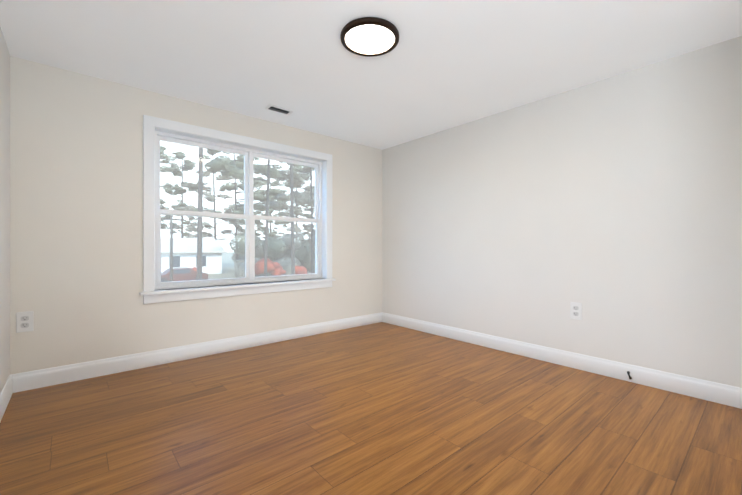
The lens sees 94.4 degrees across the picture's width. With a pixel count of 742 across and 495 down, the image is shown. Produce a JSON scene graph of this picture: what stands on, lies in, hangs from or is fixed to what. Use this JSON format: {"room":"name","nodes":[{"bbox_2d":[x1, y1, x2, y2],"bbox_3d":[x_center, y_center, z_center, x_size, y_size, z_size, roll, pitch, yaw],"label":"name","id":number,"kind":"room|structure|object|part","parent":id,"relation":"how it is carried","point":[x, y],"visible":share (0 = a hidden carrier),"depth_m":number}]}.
{"room":"empty bedroom","nodes":[
{"label":"empty bedroom","id":0,"kind":"room"},
{"bbox_2d":[0,27,9,392],"bbox_3d":[-1.249,-0.168,0.753,0.200,2.440,4.400,0,0,-41],"label":"wall","id":1,"kind":"structure","parent":0,"point":[4,214],"depth_m":2.29},
{"bbox_2d":[0,374,15,421],"bbox_3d":[-1.168,0.986,0.823,0.015,0.133,4.400,0,0,-41],"label":"baseboard","id":2,"kind":"structure","parent":1,"relation":"attached to","point":[9,388],"depth_m":2.29},
{"bbox_2d":[10,56,381,374],"bbox_3d":[-1.291,-0.167,3.756,4.062,2.440,0.200,0,0,-41],"label":"wall","id":3,"kind":"structure","parent":0,"point":[76,213],"depth_m":2.86},
{"bbox_2d":[16,311,33,332],"bbox_3d":[-2.550,0.547,2.529,0.091,0.150,0.010,0,0,-41],"label":"electrical outlet","id":4,"kind":"object","parent":3,"relation":"attached to","point":[24,321],"visible":1,"depth_m":2.53},
{"bbox_2d":[16,312,383,391],"bbox_3d":[-1.222,0.986,3.674,3.600,0.133,0.015,0,0,-41],"label":"baseboard","id":5,"kind":"structure","parent":3,"relation":"attached to","point":[29,380],"depth_m":3.14},
{"bbox_2d":[143,115,331,303],"bbox_3d":[-1.304,-0.334,3.727,1.994,1.655,0.211,0,0,-41],"label":"window","id":6,"kind":"structure","parent":3,"relation":"in","point":[150,125],"depth_m":3.56},
{"bbox_3d":[-1.242,0.455,3.655,1.988,0.078,0.017,0,0,-41],"label":"window apron","id":7,"kind":"part","parent":6,"relation":"part of"},
{"bbox_3d":[-1.328,-0.338,3.755,1.750,1.412,0.068,0,0,-41],"label":"window sashes","id":8,"kind":"part","parent":6,"relation":"part of"},
{"bbox_2d":[155,128,325,290],"bbox_3d":[-1.278,-0.337,3.697,1.846,1.508,0.095,0,0,-41],"label":"liner","id":9,"kind":"object","parent":6,"relation":"attached to","point":[323,192],"visible":0.4,"depth_m":4.18},
{"bbox_2d":[139,278,335,295],"bbox_3d":[-1.261,0.402,3.678,2.044,0.028,0.147,0,0,-41],"label":"window sill","id":10,"kind":"structure","parent":3,"relation":"attached to","point":[181,290],"depth_m":3.45},
{"bbox_2d":[0,322,741,494],"bbox_3d":[0.212,1.112,2.015,4.062,0.120,4.800,0,0,-41],"label":"floor","id":11,"kind":"structure","parent":0,"point":[381,408],"depth_m":2.00},
{"bbox_2d":[0,0,741,149],"bbox_3d":[0.212,-1.463,2.015,4.062,0.150,4.800,0,0,-41],"label":"ceiling","id":12,"kind":"structure","parent":0,"point":[442,65],"depth_m":2.41},
{"bbox_2d":[265,104,292,114],"bbox_3d":[-0.922,-1.383,3.453,0.256,0.009,0.125,0,0,-41],"label":"ceiling vent","id":13,"kind":"object","parent":12,"relation":"in","point":[278,109],"visible":1,"depth_m":3.44},
{"bbox_2d":[340,17,398,56],"bbox_3d":[-0.007,-1.363,2.248,0.384,0.050,0.384,0,0,-41],"label":"ceiling light","id":14,"kind":"object","parent":12,"relation":"attached to","point":[369,36],"visible":1,"depth_m":2.19},
{"bbox_2d":[382,36,741,387],"bbox_3d":[1.674,-0.168,3.277,0.200,2.440,4.400,0,0,-41],"label":"wall","id":15,"kind":"structure","parent":0,"point":[613,205],"depth_m":2.89},
{"bbox_2d":[384,313,741,408],"bbox_3d":[1.593,0.986,3.207,0.015,0.133,4.400,0,0,-41],"label":"baseboard","id":16,"kind":"structure","parent":15,"relation":"attached to","point":[724,394],"depth_m":2.88},
{"bbox_2d":[570,302,581,319],"bbox_3d":[1.784,0.552,2.989,0.010,0.149,0.091,0,0,-41],"label":"electrical outlet","id":17,"kind":"object","parent":15,"relation":"attached to","point":[576,310],"visible":1,"depth_m":2.98},
{"label":"outside","id":18,"kind":"structure","parent":0,"visible":0},
{"bbox_2d":[206,252,314,279],"bbox_3d":[-81.730,3.417,99.713,300.000,0.300,249.400,0,0,-41],"label":"land","id":19,"kind":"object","parent":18,"point":[229,261],"depth_m":48.65},
{"bbox_2d":[161,215,184,281],"bbox_3d":[-14.978,0.306,25.760,1.800,5.900,0.240,0,0,-41],"label":"pole","id":20,"kind":"object","parent":19,"relation":"on","point":[171,245],"depth_m":25.68},
{"bbox_2d":[161,267,207,281],"bbox_3d":[-17.595,2.573,31.559,4.500,1.352,1.800,0,0,-41],"label":"car","id":21,"kind":"object","parent":19,"relation":"on","point":[183,272],"depth_m":31.00},
{"bbox_2d":[161,233,226,273],"bbox_3d":[-26.700,0.733,41.798,14.500,5.050,9.900,0,0,-41],"label":"house","id":22,"kind":"structure","parent":19,"relation":"on","point":[206,255],"depth_m":41.56},
{"bbox_2d":[160,146,314,279],"bbox_3d":[-13.443,-7.071,41.852,33.903,20.670,53.693,0,0,-41],"label":"pines","id":23,"kind":"object","parent":19,"relation":"on","point":[267,168],"depth_m":37.49},
{"bbox_2d":[192,232,314,277],"bbox_3d":[-8.555,0.908,42.423,25.635,5.565,22.401,0,0,-41],"label":"shrubs","id":24,"kind":"object","parent":19,"relation":"on","point":[239,243],"depth_m":34.10}
]}

